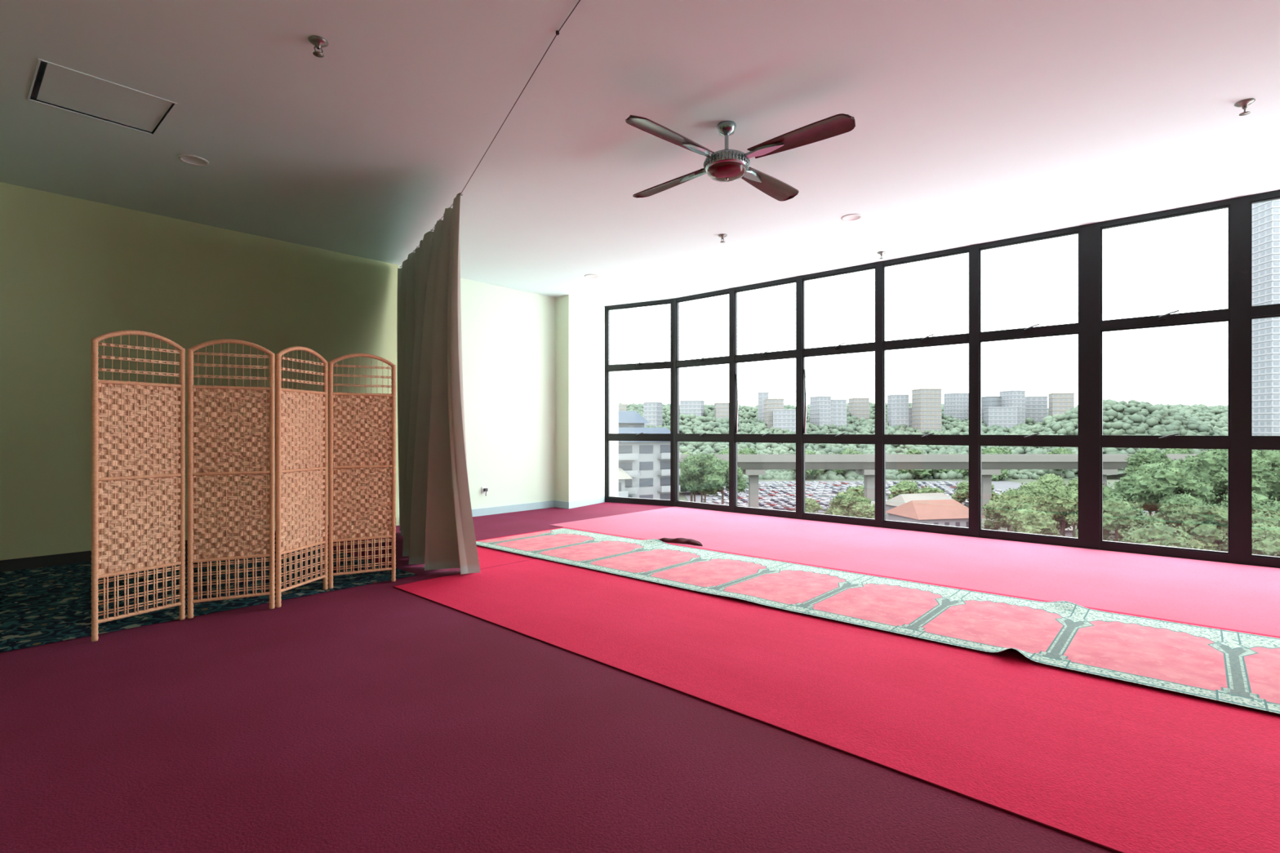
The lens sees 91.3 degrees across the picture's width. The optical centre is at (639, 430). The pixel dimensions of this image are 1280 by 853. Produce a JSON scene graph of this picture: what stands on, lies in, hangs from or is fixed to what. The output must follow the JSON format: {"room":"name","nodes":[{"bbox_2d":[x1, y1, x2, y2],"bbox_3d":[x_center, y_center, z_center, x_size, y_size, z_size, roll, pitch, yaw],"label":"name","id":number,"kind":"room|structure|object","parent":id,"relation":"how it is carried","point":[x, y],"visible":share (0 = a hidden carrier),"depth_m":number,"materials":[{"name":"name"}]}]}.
{"room":"house of worship","nodes":[
{"label":"house of worship","id":0,"kind":"room"},
{"bbox_2d":[0,182,618,560],"bbox_3d":[-3.598,-0.435,7.018,0.200,3.170,9.520,0,0,42],"label":"wall","id":1,"kind":"structure","parent":0,"point":[74,271],"depth_m":6.04,"materials":[{"name":"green paint"}]},
{"bbox_2d":[0,520,391,572],"bbox_3d":[-4.818,1.100,5.480,0.018,0.100,5.600,0,0,42],"label":"baseboard","id":2,"kind":"structure","parent":1,"relation":"attached to","point":[10,565],"depth_m":5.27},
{"bbox_2d":[481,486,488,496],"bbox_3d":[-2.098,0.821,8.508,0.065,0.122,0.090,0,0,42],"label":"wall socket","id":3,"kind":"object","parent":1,"relation":"attached to","point":[484,489],"visible":1,"depth_m":8.50,"materials":[{"name":"white plastic"}]},
{"bbox_2d":[471,496,604,516],"bbox_3d":[-1.670,1.100,8.790,0.332,0.100,3.410,0,0,42],"label":"baseboard","id":4,"kind":"structure","parent":1,"relation":"attached to","point":[537,505],"depth_m":9.17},
{"bbox_2d":[604,298,673,506],"bbox_3d":[-0.024,-0.435,9.845,1.232,3.170,0.136,0,0,28],"label":"window","id":5,"kind":"structure","parent":1,"relation":"in","point":[609,437],"depth_m":9.86,"materials":[{"name":"black metal"}]},
{"bbox_2d":[0,502,1116,852],"bbox_3d":[0.991,1.250,2.811,12.650,0.200,9.720,0,0,42],"label":"floor","id":6,"kind":"structure","parent":0,"point":[379,717],"depth_m":2.24,"materials":[{"name":"red carpet"}]},
{"bbox_2d":[0,539,417,652],"bbox_3d":[-4.215,1.144,4.176,2.610,0.001,4.450,0,0,42],"label":"carpet","id":7,"kind":"object","parent":6,"relation":"on","point":[40,606],"visible":0.55,"depth_m":4.33,"materials":[{"name":"black carpet"}]},
{"bbox_2d":[91,329,395,641],"bbox_3d":[-2.444,0.283,4.096,0.226,1.722,1.764,0,0,36],"label":"folding screen","id":8,"kind":"object","parent":6,"relation":"on","point":[138,429],"visible":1,"depth_m":3.92,"materials":[{"name":"wicker"}]},
{"bbox_2d":[475,527,636,568],"bbox_3d":[-1.121,1.148,6.309,1.193,0.007,1.993,0,0,42],"label":"carpet","id":9,"kind":"object","parent":6,"relation":"on","point":[488,557],"visible":0.06,"depth_m":5.72,"materials":[{"name":"red carpet"}]},
{"bbox_2d":[555,294,604,502],"bbox_3d":[-0.855,-0.435,9.725,0.310,3.170,0.950,0,0,42],"label":"pilaster","id":10,"kind":"object","parent":6,"relation":"on","point":[579,322],"visible":0.86,"depth_m":9.48,"materials":[{"name":"paint"}]},
{"bbox_2d":[673,288,731,512],"bbox_3d":[0.913,-0.435,9.201,1.050,3.170,0.136,0,0,42],"label":"window","id":11,"kind":"structure","parent":6,"relation":"on","point":[719,437],"depth_m":9.29,"materials":[{"name":"black metal"}]},
{"bbox_2d":[731,275,799,519],"bbox_3d":[1.695,-0.435,8.507,1.040,3.170,0.136,0,0,42],"label":"window","id":12,"kind":"structure","parent":6,"relation":"on","point":[794,353],"depth_m":8.58,"materials":[{"name":"black metal"}]},
{"bbox_2d":[392,538,1279,852],"bbox_3d":[2.516,1.145,2.438,9.373,0.011,2.953,0,0,42],"label":"carpet","id":13,"kind":"object","parent":6,"relation":"on","point":[1117,766],"visible":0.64,"depth_m":2.61,"materials":[{"name":"red carpet"}]},
{"bbox_2d":[475,528,1279,713],"bbox_3d":[2.499,1.109,3.418,10.200,0.045,1.290,0,0,42],"label":"rug","id":14,"kind":"object","parent":13,"relation":"on","point":[1232,667],"visible":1,"depth_m":3.81,"materials":[{"name":"fabric"}]},
{"bbox_2d":[799,262,879,527],"bbox_3d":[2.473,-0.435,7.817,1.040,3.170,0.136,0,0,42],"label":"window","id":15,"kind":"structure","parent":6,"relation":"on","point":[842,438],"depth_m":7.88,"materials":[{"name":"black metal"}]},
{"bbox_2d":[551,506,1279,636],"bbox_3d":[3.769,1.146,4.961,10.850,0.001,2.475,0,0,42],"label":"carpet","id":16,"kind":"object","parent":6,"relation":"on","point":[1232,596],"visible":1,"depth_m":5.44,"materials":[{"name":"red carpet"}]},
{"bbox_2d":[658,537,702,546],"bbox_3d":[0.426,1.121,6.432,0.562,0.046,0.174,0,0,32],"label":"crumpled cloth","id":17,"kind":"object","parent":16,"relation":"on","point":[682,540],"visible":0.91,"depth_m":6.39,"materials":[{"name":"red fabric"}]},
{"bbox_2d":[879,244,973,537],"bbox_3d":[3.247,-0.435,7.130,1.030,3.170,0.136,0,0,42],"label":"window","id":18,"kind":"structure","parent":6,"relation":"on","point":[966,338],"depth_m":7.13,"materials":[{"name":"black metal"}]},
{"bbox_2d":[973,223,1089,548],"bbox_3d":[4.014,-0.435,6.448,1.022,3.170,0.136,0,0,42],"label":"window","id":19,"kind":"structure","parent":6,"relation":"on","point":[1082,441],"depth_m":6.34,"materials":[{"name":"black metal"}]},
{"bbox_2d":[1089,196,1239,564],"bbox_3d":[4.792,-0.435,5.758,1.058,3.170,0.136,0,0,42],"label":"window","id":20,"kind":"structure","parent":6,"relation":"on","point":[1098,326],"depth_m":5.73,"materials":[{"name":"black metal"}]},
{"bbox_2d":[1240,190,1279,568],"bbox_3d":[5.576,-0.435,5.062,1.040,3.170,0.136,0,0,42],"label":"window","id":21,"kind":"structure","parent":6,"relation":"on","point":[1248,442],"depth_m":5.37,"materials":[{"name":"black metal"}]},
{"bbox_2d":[0,0,1279,311],"bbox_3d":[0.991,-2.145,2.811,12.650,0.250,9.720,0,0,42],"label":"ceiling","id":22,"kind":"structure","parent":0,"point":[977,122],"depth_m":4.02,"materials":[{"name":"paint"}]},
{"bbox_2d":[26,58,177,135],"bbox_3d":[-3.288,-2.027,3.828,0.620,0.025,0.620,0,0,42],"label":"access hatch","id":23,"kind":"object","parent":22,"relation":"in","point":[60,86],"depth_m":3.82,"materials":[{"name":"grey metal"}]},
{"bbox_2d":[177,154,208,165],"bbox_3d":[-3.326,-2.015,4.659,0.190,0.010,0.190,0,0,42],"label":"recessed light","id":24,"kind":"object","parent":22,"relation":"in","point":[187,158],"visible":1,"depth_m":4.65,"materials":[{"name":"white plastic"}]},
{"bbox_2d":[308,35,328,57],"bbox_3d":[-1.665,-1.984,3.238,0.094,0.073,0.094,0,0,42],"label":"sprinkler","id":25,"kind":"object","parent":22,"relation":"attached to","point":[318,42],"visible":1,"depth_m":3.23,"materials":[{"name":"metal"}]},
{"bbox_2d":[396,0,580,574],"bbox_3d":[-0.876,-0.446,3.814,0.450,3.148,8.490,0,0,-29],"label":"curtain","id":26,"kind":"object","parent":22,"relation":"hanging from","point":[436,522],"visible":1,"depth_m":5.15,"materials":[{"name":"fabric"}]},
{"bbox_2d":[584,274,599,278],"bbox_3d":[-0.628,-2.015,8.146,0.190,0.010,0.190,0,0,42],"label":"recessed light","id":27,"kind":"object","parent":22,"relation":"in","point":[589,276],"visible":1,"depth_m":8.16,"materials":[{"name":"white plastic"}]},
{"bbox_2d":[718,233,727,242],"bbox_3d":[0.852,-1.984,6.451,0.094,0.073,0.094,0,0,42],"label":"sprinkler","id":28,"kind":"object","parent":22,"relation":"attached to","point":[722,236],"visible":1,"depth_m":6.43,"materials":[{"name":"metal"}]},
{"bbox_2d":[625,113,855,201],"bbox_3d":[0.574,-1.838,4.131,1.726,0.364,1.724,0,0,42],"label":"ceiling fan","id":29,"kind":"object","parent":22,"relation":"hanging from","point":[726,165],"depth_m":3.99,"materials":[{"name":"metal"}]},
{"bbox_2d":[840,213,862,221],"bbox_3d":[2.000,-2.015,5.908,0.190,0.010,0.190,0,0,42],"label":"recessed light","id":30,"kind":"object","parent":22,"relation":"in","point":[851,217],"visible":1,"depth_m":5.91,"materials":[{"name":"white plastic"}]},
{"bbox_2d":[877,251,885,259],"bbox_3d":[2.732,-1.984,7.069,0.094,0.073,0.094,0,0,42],"label":"sprinkler","id":31,"kind":"object","parent":22,"relation":"attached to","point":[881,253],"visible":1,"depth_m":7.06,"materials":[{"name":"metal"}]},
{"bbox_2d":[1234,98,1255,115],"bbox_3d":[3.716,-1.984,3.842,0.094,0.073,0.094,0,0,42],"label":"sprinkler","id":32,"kind":"object","parent":22,"relation":"attached to","point":[1243,104],"visible":1,"depth_m":3.83,"materials":[{"name":"metal"}]},
{"label":"outside","id":33,"kind":"structure","parent":0,"visible":0},
{"bbox_2d":[679,473,1155,540],"bbox_3d":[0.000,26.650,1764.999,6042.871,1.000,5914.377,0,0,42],"label":"ground","id":34,"kind":"structure","parent":33,"point":[1111,479],"depth_m":331.11,"materials":[{"name":"green plant"}]},
{"bbox_2d":[618,467,632,497],"bbox_3d":[-9.973,16.225,107.995,15.163,20.150,16.894,0,0,42],"label":"apartment building","id":35,"kind":"structure","parent":34,"relation":"on","point":[623,475],"depth_m":106.66,"materials":[{"name":"concrete"}]},
{"bbox_2d":[618,411,648,427],"bbox_3d":[-8.002,10.650,150.030,18.584,31.000,19.791,0,0,42],"label":"apartment building","id":36,"kind":"structure","parent":34,"relation":"on","point":[626,419],"depth_m":147.72,"materials":[{"name":"stone"}]},
{"bbox_2d":[618,427,679,499],"bbox_3d":[-1.473,12.750,117.999,17.379,26.800,18.511,0,0,42],"label":"apartment building","id":37,"kind":"structure","parent":34,"relation":"on","point":[647,463],"depth_m":113.34,"materials":[{"name":"stone"}]},
{"bbox_2d":[830,501,888,515],"bbox_3d":[60.012,22.650,172.034,17.675,7.000,15.686,0,0,42],"label":"house","id":38,"kind":"structure","parent":34,"relation":"on","point":[871,502],"depth_m":169.59,"materials":[{"name":"metal"}]},
{"bbox_2d":[885,493,953,519],"bbox_3d":[82.016,22.150,182.036,20.079,8.000,22.774,0,0,42],"label":"house","id":39,"kind":"structure","parent":34,"relation":"on","point":[901,499],"depth_m":180.50,"materials":[{"name":"tile"}]},
{"bbox_2d":[682,480,1159,512],"bbox_3d":[104.000,26.075,262.500,211.614,0.150,207.666,0,0,42],"label":"car park","id":40,"kind":"structure","parent":34,"relation":"on","point":[1004,486],"depth_m":286.55,"materials":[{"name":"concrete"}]},
{"bbox_2d":[698,481,1005,510],"bbox_3d":[89.043,25.150,253.780,159.306,1.100,161.414,0,0,42],"label":"parked cars","id":41,"kind":"object","parent":40,"relation":"on","point":[827,489],"visible":0.34,"depth_m":250.97,"materials":[{"name":"silver metal"}]},
{"bbox_2d":[618,399,1227,479],"bbox_3d":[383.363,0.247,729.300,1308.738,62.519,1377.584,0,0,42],"label":"hill","id":42,"kind":"structure","parent":34,"relation":"on","point":[1134,417],"depth_m":433.17,"materials":[{"name":"green plant"}]},
{"bbox_2d":[618,404,626,411],"bbox_3d":[-20.425,-3.240,539.510,19.565,38.780,19.415,0,0,42],"label":"building","id":43,"kind":"structure","parent":42,"relation":"on","point":[621,407],"depth_m":534.04,"materials":[{"name":"beige concrete"}]},
{"bbox_2d":[643,401,662,426],"bbox_3d":[10.625,-3.612,508.660,15.948,39.523,17.681,0,0,42],"label":"building","id":44,"kind":"structure","parent":42,"relation":"on","point":[652,411],"depth_m":502.55,"materials":[{"name":"grey concrete"}]},
{"bbox_2d":[680,400,704,416],"bbox_3d":[46.119,-5.293,551.990,23.450,42.887,21.087,0,0,42],"label":"building","id":45,"kind":"structure","parent":42,"relation":"on","point":[696,407],"depth_m":545.24,"materials":[{"name":"white concrete"}]},
{"bbox_2d":[714,402,728,418],"bbox_3d":[71.076,-3.934,539.053,19.410,40.168,19.549,0,0,42],"label":"building","id":46,"kind":"structure","parent":42,"relation":"on","point":[721,409],"depth_m":531.96,"materials":[{"name":"beige concrete"}]},
{"bbox_2d":[757,391,768,420],"bbox_3d":[107.417,-8.683,544.909,15.152,49.666,17.263,0,0,42],"label":"building","id":47,"kind":"structure","parent":42,"relation":"on","point":[761,395],"depth_m":538.36,"materials":[{"name":"white concrete"}]},
{"bbox_2d":[763,398,784,428],"bbox_3d":[110.962,-5.178,518.272,20.334,42.656,20.367,0,0,42],"label":"building","id":48,"kind":"structure","parent":42,"relation":"on","point":[770,404],"depth_m":511.33,"materials":[{"name":"beige concrete"}]},
{"bbox_2d":[773,408,795,433],"bbox_3d":[119.710,-0.591,506.618,25.357,33.481,21.112,0,0,42],"label":"building","id":49,"kind":"structure","parent":42,"relation":"on","point":[784,419],"depth_m":500.46,"materials":[{"name":"grey concrete"}]},
{"bbox_2d":[808,395,831,426],"bbox_3d":[151.500,-6.341,525.108,18.517,45.120,17.469,0,0,42],"label":"building","id":50,"kind":"structure","parent":42,"relation":"on","point":[820,409],"depth_m":519.26,"materials":[{"name":"grey concrete"}]},
{"bbox_2d":[831,399,847,427],"bbox_3d":[164.410,-5.102,529.153,22.186,42.504,22.080,0,0,42],"label":"building","id":51,"kind":"structure","parent":42,"relation":"on","point":[838,406],"depth_m":522.18,"materials":[{"name":"grey concrete"}]},
{"bbox_2d":[848,397,869,420],"bbox_3d":[195.888,-6.575,559.887,20.358,45.450,20.383,0,0,42],"label":"building","id":52,"kind":"structure","parent":42,"relation":"on","point":[859,407],"depth_m":552.88,"materials":[{"name":"beige concrete"}]},
{"bbox_2d":[886,394,909,427],"bbox_3d":[216.604,-7.059,525.058,19.934,46.419,20.036,0,0,42],"label":"building","id":53,"kind":"structure","parent":42,"relation":"on","point":[898,407],"depth_m":518.25,"materials":[{"name":"grey concrete"}]},
{"bbox_2d":[908,407,911,427],"bbox_3d":[230.215,-1.573,524.836,29.039,35.446,27.045,0,0,42],"label":"building","id":54,"kind":"structure","parent":42,"relation":"on","point":[909,408],"depth_m":518.25,"materials":[{"name":"grey concrete"}]},
{"bbox_2d":[911,388,942,434],"bbox_3d":[232.929,-8.912,508.328,22.949,50.124,23.080,0,0,42],"label":"building","id":55,"kind":"structure","parent":42,"relation":"on","point":[926,411],"depth_m":501.56,"materials":[{"name":"beige concrete"}]},
{"bbox_2d":[943,392,968,420],"bbox_3d":[278.953,-8.498,550.716,20.565,49.296,20.849,0,0,42],"label":"building","id":56,"kind":"structure","parent":42,"relation":"on","point":[956,405],"depth_m":544.58,"materials":[{"name":"white concrete"}]},
{"bbox_2d":[981,395,1000,418],"bbox_3d":[300.976,-6.738,538.662,17.988,45.776,16.896,0,0,42],"label":"building","id":57,"kind":"structure","parent":42,"relation":"on","point":[989,401],"depth_m":532.74,"materials":[{"name":"white concrete"}]},
{"bbox_2d":[982,406,1017,427],"bbox_3d":[300.942,-1.877,522.725,25.998,36.054,23.077,0,0,42],"label":"building","id":58,"kind":"structure","parent":42,"relation":"on","point":[1002,416],"depth_m":516.16,"materials":[{"name":"grey concrete"}]},
{"bbox_2d":[999,390,1026,424],"bbox_3d":[314.737,-8.887,528.703,19.427,50.074,19.045,0,0,42],"label":"building","id":59,"kind":"structure","parent":42,"relation":"on","point":[1010,397],"depth_m":522.44,"materials":[{"name":"white concrete"}]},
{"bbox_2d":[1025,395,1048,422],"bbox_3d":[345.815,-6.969,547.302,20.526,46.238,19.201,0,0,42],"label":"building","id":60,"kind":"structure","parent":42,"relation":"on","point":[1036,406],"depth_m":540.87,"materials":[{"name":"white concrete"}]},
{"bbox_2d":[1048,392,1075,416],"bbox_3d":[345.907,-7.405,513.497,19.553,47.110,19.029,0,0,42],"label":"building","id":61,"kind":"structure","parent":42,"relation":"on","point":[1059,403],"depth_m":507.85,"materials":[{"name":"beige concrete"}]},
{"bbox_2d":[885,499,984,527],"bbox_3d":[75.015,21.900,160.032,22.848,8.500,23.641,0,0,42],"label":"house","id":62,"kind":"structure","parent":34,"relation":"on","point":[953,513],"depth_m":155.91,"materials":[{"name":"tile"}]},
{"bbox_2d":[679,453,1196,515],"bbox_3d":[139.979,16.750,194.482,389.160,18.800,358.865,0,0,42],"label":"viaduct","id":63,"kind":"object","parent":34,"relation":"on","point":[752,465],"visible":0.25,"depth_m":190.00,"materials":[{"name":"concrete"}]},
{"bbox_2d":[680,451,1226,551],"bbox_3d":[44.931,20.348,219.227,265.650,23.979,190.671,0,0,42],"label":"trees","id":64,"kind":"object","parent":34,"relation":"on","point":[1046,505],"visible":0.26,"depth_m":149.64,"materials":[{"name":"green plant"}]},
{"bbox_2d":[679,446,1279,556],"bbox_3d":[137.596,17.713,287.529,245.105,30.666,378.791,0,0,42],"label":"trees","id":65,"kind":"object","parent":34,"relation":"on","point":[1189,495],"visible":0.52,"depth_m":131.90,"materials":[{"name":"green plant"}]},
{"bbox_2d":[1008,524,1075,537],"bbox_3d":[96.019,23.150,150.030,15.717,6.000,14.628,0,0,42],"label":"house","id":66,"kind":"structure","parent":34,"relation":"on","point":[1068,533],"depth_m":145.25,"materials":[{"name":"metal"}]},
{"bbox_2d":[1252,199,1279,451],"bbox_3d":[330.066,-47.750,320.064,38.039,147.800,36.243,0,0,42],"label":"tower block","id":67,"kind":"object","parent":34,"relation":"on","point":[1265,215],"visible":0.44,"depth_m":314.18,"materials":[{"name":"white concrete"}]}
]}

